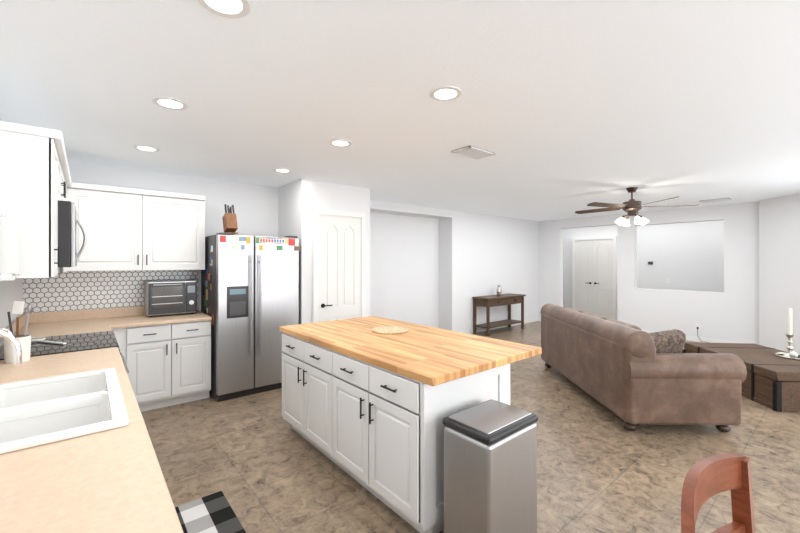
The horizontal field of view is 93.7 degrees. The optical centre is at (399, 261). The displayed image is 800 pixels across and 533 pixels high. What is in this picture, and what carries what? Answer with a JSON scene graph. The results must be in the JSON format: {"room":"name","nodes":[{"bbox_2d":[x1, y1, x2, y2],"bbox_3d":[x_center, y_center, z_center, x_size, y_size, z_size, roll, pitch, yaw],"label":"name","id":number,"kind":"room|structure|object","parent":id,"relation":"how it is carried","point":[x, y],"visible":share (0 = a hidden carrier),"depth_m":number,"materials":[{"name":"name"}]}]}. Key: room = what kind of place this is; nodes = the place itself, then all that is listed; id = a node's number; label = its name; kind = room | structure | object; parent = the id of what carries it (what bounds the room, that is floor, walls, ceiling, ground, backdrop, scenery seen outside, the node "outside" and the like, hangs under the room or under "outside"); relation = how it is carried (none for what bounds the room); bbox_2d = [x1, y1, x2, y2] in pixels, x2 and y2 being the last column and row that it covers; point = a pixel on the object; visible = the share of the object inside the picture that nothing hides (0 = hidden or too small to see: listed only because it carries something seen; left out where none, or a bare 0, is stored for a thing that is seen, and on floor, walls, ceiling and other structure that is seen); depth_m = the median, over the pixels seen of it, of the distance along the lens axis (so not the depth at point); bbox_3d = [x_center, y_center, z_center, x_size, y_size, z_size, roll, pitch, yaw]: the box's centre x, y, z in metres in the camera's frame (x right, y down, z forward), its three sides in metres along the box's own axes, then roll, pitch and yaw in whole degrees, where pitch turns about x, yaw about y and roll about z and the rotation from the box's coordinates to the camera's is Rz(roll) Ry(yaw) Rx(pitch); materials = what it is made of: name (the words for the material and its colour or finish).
{"room":"kitchen","nodes":[
{"label":"kitchen","id":0,"kind":"room"},
{"bbox_2d":[0,117,799,353],"bbox_3d":[2.717,0.235,4.444,11.135,2.570,8.450,0,0,-40],"label":"wall","id":1,"kind":"structure","parent":0,"point":[731,272],"depth_m":7.21,"materials":[{"name":"white paint"}]},
{"bbox_2d":[7,313,26,332],"bbox_3d":[-1.333,0.551,0.869,0.020,0.101,7.242,0,0,-40],"label":"backsplash","id":2,"kind":"structure","parent":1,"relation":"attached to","point":[22,319],"depth_m":3.38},
{"bbox_2d":[0,121,59,277],"bbox_3d":[-2.243,-0.337,2.203,0.328,0.855,0.397,0,0,-40],"label":"upper cabinet","id":3,"kind":"object","parent":1,"relation":"attached to","point":[29,155],"depth_m":2.10,"materials":[{"name":"white wood"}]},
{"bbox_2d":[0,212,19,280],"bbox_3d":[-2.061,-0.077,1.950,0.130,0.354,0.224,0,0,-40],"label":"paper towel holder","id":4,"kind":"object","parent":3,"relation":"on","point":[8,250],"visible":1,"depth_m":1.90,"materials":[{"name":"white"}]},
{"bbox_2d":[0,345,183,532],"bbox_3d":[-0.419,0.621,0.260,0.644,0.040,5.719,0,0,-40],"label":"countertop","id":5,"kind":"structure","parent":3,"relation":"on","point":[112,480],"depth_m":1.04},
{"bbox_2d":[0,327,12,343],"bbox_3d":[-2.284,0.485,2.139,0.120,0.229,0.094,0,0,-40],"label":"faucet","id":6,"kind":"object","parent":5,"relation":"on","point":[6,330],"visible":0.54,"depth_m":2.13,"materials":[{"name":"silver metal"}]},
{"bbox_2d":[3,301,32,363],"bbox_3d":[-2.310,0.417,2.266,0.122,0.365,0.120,0,0,-40],"label":"utensil crock","id":7,"kind":"object","parent":5,"relation":"on","point":[24,340],"visible":0.9,"depth_m":2.26,"materials":[{"name":"white ceramic"}]},
{"bbox_2d":[0,330,128,453],"bbox_3d":[-1.494,0.518,1.541,0.558,0.522,0.900,0,0,-40],"label":"sink","id":8,"kind":"object","parent":5,"relation":"in","point":[39,411],"visible":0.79,"depth_m":1.59,"materials":[{"name":"white ceramic"}]},
{"bbox_2d":[60,149,67,200],"bbox_3d":[-2.619,-0.587,2.654,0.328,0.355,0.776,0,0,-40],"label":"upper cabinet","id":9,"kind":"object","parent":1,"relation":"attached to","point":[63,168],"depth_m":2.82,"materials":[{"name":"white wood"}]},
{"bbox_2d":[58,200,86,266],"bbox_3d":[-2.563,-0.185,2.700,0.470,0.441,0.766,0,0,-40],"label":"microwave","id":10,"kind":"object","parent":9,"relation":"attached to","point":[68,220],"visible":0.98,"depth_m":2.50,"materials":[{"name":"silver plastic"}]},
{"bbox_2d":[60,166,75,272],"bbox_3d":[-3.072,-0.337,3.241,0.385,0.855,0.707,0,0,-40],"label":"upper cabinet","id":11,"kind":"object","parent":1,"relation":"attached to","point":[71,185],"depth_m":3.59,"materials":[{"name":"white wood"}]},
{"bbox_2d":[23,270,197,313],"bbox_3d":[-3.077,0.335,4.135,1.534,0.530,0.006,0,0,-40],"label":"backsplash","id":12,"kind":"structure","parent":1,"relation":"attached to","point":[74,290],"depth_m":3.98,"materials":[{"name":"tile"}]},
{"bbox_2d":[28,303,198,324],"bbox_3d":[-3.065,0.551,4.126,1.528,0.101,0.020,0,0,-40],"label":"backsplash","id":13,"kind":"structure","parent":1,"relation":"attached to","point":[74,315],"depth_m":3.92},
{"bbox_2d":[76,183,151,270],"bbox_3d":[-3.028,-0.337,3.903,0.682,0.855,0.410,0,0,-40],"label":"upper cabinet","id":14,"kind":"object","parent":1,"relation":"attached to","point":[116,222],"depth_m":3.81,"materials":[{"name":"white wood"}]},
{"bbox_2d":[152,190,205,269],"bbox_3d":[-2.631,-0.337,4.272,0.674,0.855,0.352,0,0,-40],"label":"upper cabinet","id":15,"kind":"object","parent":1,"relation":"attached to","point":[178,219],"depth_m":4.17,"materials":[{"name":"white wood"}]},
{"bbox_2d":[312,208,365,322],"bbox_3d":[-0.793,0.415,5.013,0.800,2.200,0.080,0,0,-40],"label":"pantry door","id":16,"kind":"structure","parent":1,"relation":"in","point":[338,265],"depth_m":5.00,"materials":[{"name":"white wood"}]},
{"bbox_2d":[460,318,538,333],"bbox_3d":[2.315,1.478,8.624,3.302,0.085,0.012,0,0,-40],"label":"baseboard","id":17,"kind":"structure","parent":1,"relation":"attached to","point":[534,319],"depth_m":8.51,"materials":[{"name":"white"}]},
{"bbox_2d":[571,236,616,319],"bbox_3d":[5.144,0.425,10.010,0.080,2.180,1.144,0,0,-40],"label":"double door","id":18,"kind":"structure","parent":1,"relation":"in","point":[593,275],"depth_m":9.96,"materials":[{"name":"white wood"}]},
{"bbox_2d":[648,262,669,283],"bbox_3d":[6.126,0.245,8.879,0.019,0.510,0.440,0,0,-40],"label":"switch","id":19,"kind":"object","parent":1,"relation":"attached to","point":[667,279],"visible":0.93,"depth_m":8.76,"materials":[{"name":"grey plastic"}]},
{"bbox_2d":[642,330,740,342],"bbox_3d":[5.540,1.478,7.323,0.012,0.085,2.380,0,0,-40],"label":"baseboard","id":20,"kind":"structure","parent":1,"relation":"attached to","point":[696,339],"depth_m":7.06,"materials":[{"name":"white"}]},
{"bbox_2d":[0,0,799,220],"bbox_3d":[2.685,-1.100,4.483,11.135,0.100,8.550,0,0,-40],"label":"ceiling","id":21,"kind":"structure","parent":0,"point":[563,109],"depth_m":2.35,"materials":[{"name":"white paint"}]},
{"bbox_2d":[134,145,159,151],"bbox_3d":[-2.334,-1.046,3.457,0.198,0.007,0.198,0,0,-40],"label":"recessed light","id":22,"kind":"object","parent":21,"relation":"in","point":[146,148],"visible":0.98,"depth_m":3.45,"materials":[{"name":"white"}]},
{"bbox_2d":[153,96,187,109],"bbox_3d":[-1.514,-1.046,2.474,0.198,0.007,0.198,0,0,-40],"label":"recessed light","id":23,"kind":"object","parent":21,"relation":"in","point":[169,103],"visible":1,"depth_m":2.46,"materials":[{"name":"white"}]},
{"bbox_2d":[198,0,249,17],"bbox_3d":[-0.708,-1.046,1.506,0.198,0.007,0.198,0,0,-40],"label":"recessed light","id":24,"kind":"object","parent":21,"relation":"in","point":[232,8],"visible":1,"depth_m":1.54,"materials":[{"name":"white"}]},
{"bbox_2d":[273,168,290,172],"bbox_3d":[-1.343,-1.046,4.283,0.198,0.007,0.198,0,0,-40],"label":"recessed light","id":25,"kind":"object","parent":21,"relation":"in","point":[282,170],"visible":0.98,"depth_m":4.28,"materials":[{"name":"white"}]},
{"bbox_2d":[329,139,351,146],"bbox_3d":[-0.523,-1.046,3.300,0.198,0.007,0.198,0,0,-40],"label":"recessed light","id":26,"kind":"object","parent":21,"relation":"in","point":[340,143],"visible":0.98,"depth_m":3.30,"materials":[{"name":"white plastic"}]},
{"bbox_2d":[430,86,461,100],"bbox_3d":[0.283,-1.046,2.332,0.198,0.007,0.198,0,0,-40],"label":"recessed light","id":27,"kind":"object","parent":21,"relation":"in","point":[445,93],"visible":1,"depth_m":2.32,"materials":[{"name":"white"}]},
{"bbox_2d":[451,145,494,158],"bbox_3d":[0.702,-1.042,3.579,0.380,0.016,0.220,0,0,-40],"label":"ceiling vent","id":28,"kind":"object","parent":21,"relation":"in","point":[473,152],"visible":0.98,"depth_m":3.55,"materials":[{"name":"grey metal"}]},
{"bbox_2d":[575,187,698,225],"bbox_3d":[3.249,-0.782,5.370,1.547,0.533,1.484,0,0,-40],"label":"ceiling fan","id":29,"kind":"object","parent":21,"relation":"hanging from","point":[631,207],"visible":1,"depth_m":5.26,"materials":[{"name":"brown wood"}]},
{"bbox_2d":[700,198,730,202],"bbox_3d":[5.335,-1.042,6.345,0.220,0.016,0.380,0,0,-40],"label":"ceiling vent","id":30,"kind":"object","parent":21,"relation":"in","point":[715,200],"visible":1,"depth_m":6.32,"materials":[{"name":"grey metal"}]},
{"bbox_2d":[141,321,799,532],"bbox_3d":[2.685,1.570,4.483,11.135,0.100,8.550,0,0,-40],"label":"floor","id":31,"kind":"structure","parent":0,"point":[260,463],"depth_m":2.81,"materials":[{"name":"tile"}]},
{"bbox_2d":[0,331,128,373],"bbox_3d":[-2.470,1.015,2.777,0.712,0.970,0.764,0,0,-40],"label":"range","id":32,"kind":"object","parent":31,"relation":"on","point":[89,341],"visible":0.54,"depth_m":2.74,"materials":[{"name":"silver metal"}]},
{"bbox_2d":[31,337,65,344],"bbox_3d":[-2.624,0.583,2.763,0.261,0.021,0.390,0,0,-40],"label":"spoon rest","id":33,"kind":"object","parent":32,"relation":"on","point":[38,339],"visible":0.62,"depth_m":2.77,"materials":[{"name":"silver metal"}]},
{"bbox_2d":[108,321,210,410],"bbox_3d":[-2.633,1.080,4.062,0.946,0.879,0.671,0,0,-40],"label":"base cabinet","id":34,"kind":"object","parent":31,"relation":"on","point":[170,364],"depth_m":3.88,"materials":[{"name":"white wood"}]},
{"bbox_2d":[19,317,111,336],"bbox_3d":[-3.078,0.621,3.452,0.644,0.040,1.039,0,0,-40],"label":"countertop","id":35,"kind":"structure","parent":34,"relation":"on","point":[94,324],"depth_m":3.44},
{"bbox_2d":[108,309,211,328],"bbox_3d":[-2.620,0.621,4.079,0.904,0.040,0.662,0,0,-40],"label":"countertop","id":36,"kind":"structure","parent":34,"relation":"on","point":[117,322],"depth_m":3.98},
{"bbox_2d":[144,280,196,316],"bbox_3d":[-2.597,0.406,4.258,0.480,0.385,0.353,0,0,-40],"label":"toaster oven","id":37,"kind":"object","parent":36,"relation":"on","point":[166,297],"visible":1,"depth_m":4.14,"materials":[{"name":"silver metal"}]},
{"bbox_2d":[175,491,245,532],"bbox_3d":[-0.826,1.515,1.694,0.460,0.008,1.660,0,0,-40],"label":"rug","id":38,"kind":"object","parent":31,"relation":"on","point":[213,513],"visible":0.6,"depth_m":2.23,"materials":[{"name":"fabric"}]},
{"bbox_2d":[201,233,299,401],"bbox_3d":[-1.826,0.600,4.611,0.954,1.840,0.817,0,0,-40],"label":"fridge","id":39,"kind":"object","parent":31,"relation":"on","point":[250,295],"visible":0.92,"depth_m":4.26,"materials":[{"name":"grey metal"}]},
{"bbox_2d":[222,204,237,234],"bbox_3d":[-1.938,-0.490,4.279,0.120,0.340,0.195,0,0,-40],"label":"knife block","id":40,"kind":"object","parent":39,"relation":"on","point":[229,218],"visible":1,"depth_m":4.24,"materials":[{"name":"brown wood"}]},
{"bbox_2d":[279,328,519,532],"bbox_3d":[-0.140,1.075,2.967,0.956,0.890,1.862,0,0,-40],"label":"kitchen island","id":41,"kind":"object","parent":31,"relation":"on","point":[365,406],"depth_m":2.30,"materials":[{"name":"white wood"}]},
{"bbox_2d":[279,316,541,387],"bbox_3d":[-0.063,0.612,3.013,1.060,0.045,1.990,0,0,-40],"label":"island countertop","id":42,"kind":"structure","parent":41,"relation":"on","point":[438,356],"depth_m":2.59,"materials":[{"name":"brown wood"}]},
{"bbox_2d":[372,326,407,333],"bbox_3d":[-0.084,0.582,3.210,0.316,0.015,0.316,0,0,-40],"label":"trivet","id":43,"kind":"object","parent":42,"relation":"on","point":[390,330],"visible":1,"depth_m":3.16,"materials":[{"name":"wood"}]},
{"bbox_2d":[442,399,537,532],"bbox_3d":[0.498,1.167,1.988,0.436,0.706,0.358,0,0,-40],"label":"trash can","id":44,"kind":"object","parent":31,"relation":"on","point":[490,465],"visible":1,"depth_m":1.88,"materials":[{"name":"silver metal"}]},
{"bbox_2d":[472,293,525,335],"bbox_3d":[2.196,1.130,8.237,1.380,0.780,0.425,0,0,-40],"label":"console table","id":45,"kind":"object","parent":31,"relation":"on","point":[489,301],"visible":1,"depth_m":8.01,"materials":[{"name":"brown wood"}]},
{"bbox_2d":[496,285,501,295],"bbox_3d":[2.167,0.624,8.210,0.120,0.230,0.120,0,0,-40],"label":"vase","id":46,"kind":"object","parent":45,"relation":"on","point":[498,291],"visible":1,"depth_m":8.17,"materials":[{"name":"beige ceramic"}]},
{"bbox_2d":[541,304,746,431],"bbox_3d":[2.531,1.062,4.372,1.034,0.915,2.250,0,0,2],"label":"sofa","id":47,"kind":"object","parent":31,"relation":"on","point":[631,375],"visible":1,"depth_m":3.30,"materials":[{"name":"brown leather"}]},
{"bbox_2d":[681,452,754,532],"bbox_3d":[0.908,1.016,0.707,0.580,1.008,0.584,0,0,-40],"label":"dining chair","id":48,"kind":"object","parent":31,"relation":"on","point":[706,479],"visible":1,"depth_m":1.00,"materials":[{"name":"brown wood"}]},
{"bbox_2d":[682,342,799,411],"bbox_3d":[4.357,1.319,4.488,0.950,0.402,1.470,0,0,5],"label":"trunk","id":49,"kind":"object","parent":31,"relation":"on","point":[772,380],"visible":0.65,"depth_m":4.06,"materials":[{"name":"brown wood"}]},
{"bbox_2d":[775,308,799,359],"bbox_3d":[4.625,0.831,4.400,0.316,0.570,0.316,0,0,5],"label":"candlestick","id":50,"kind":"object","parent":49,"relation":"on","point":[789,354],"visible":1,"depth_m":4.42,"materials":[{"name":"silver metal"}]}
]}

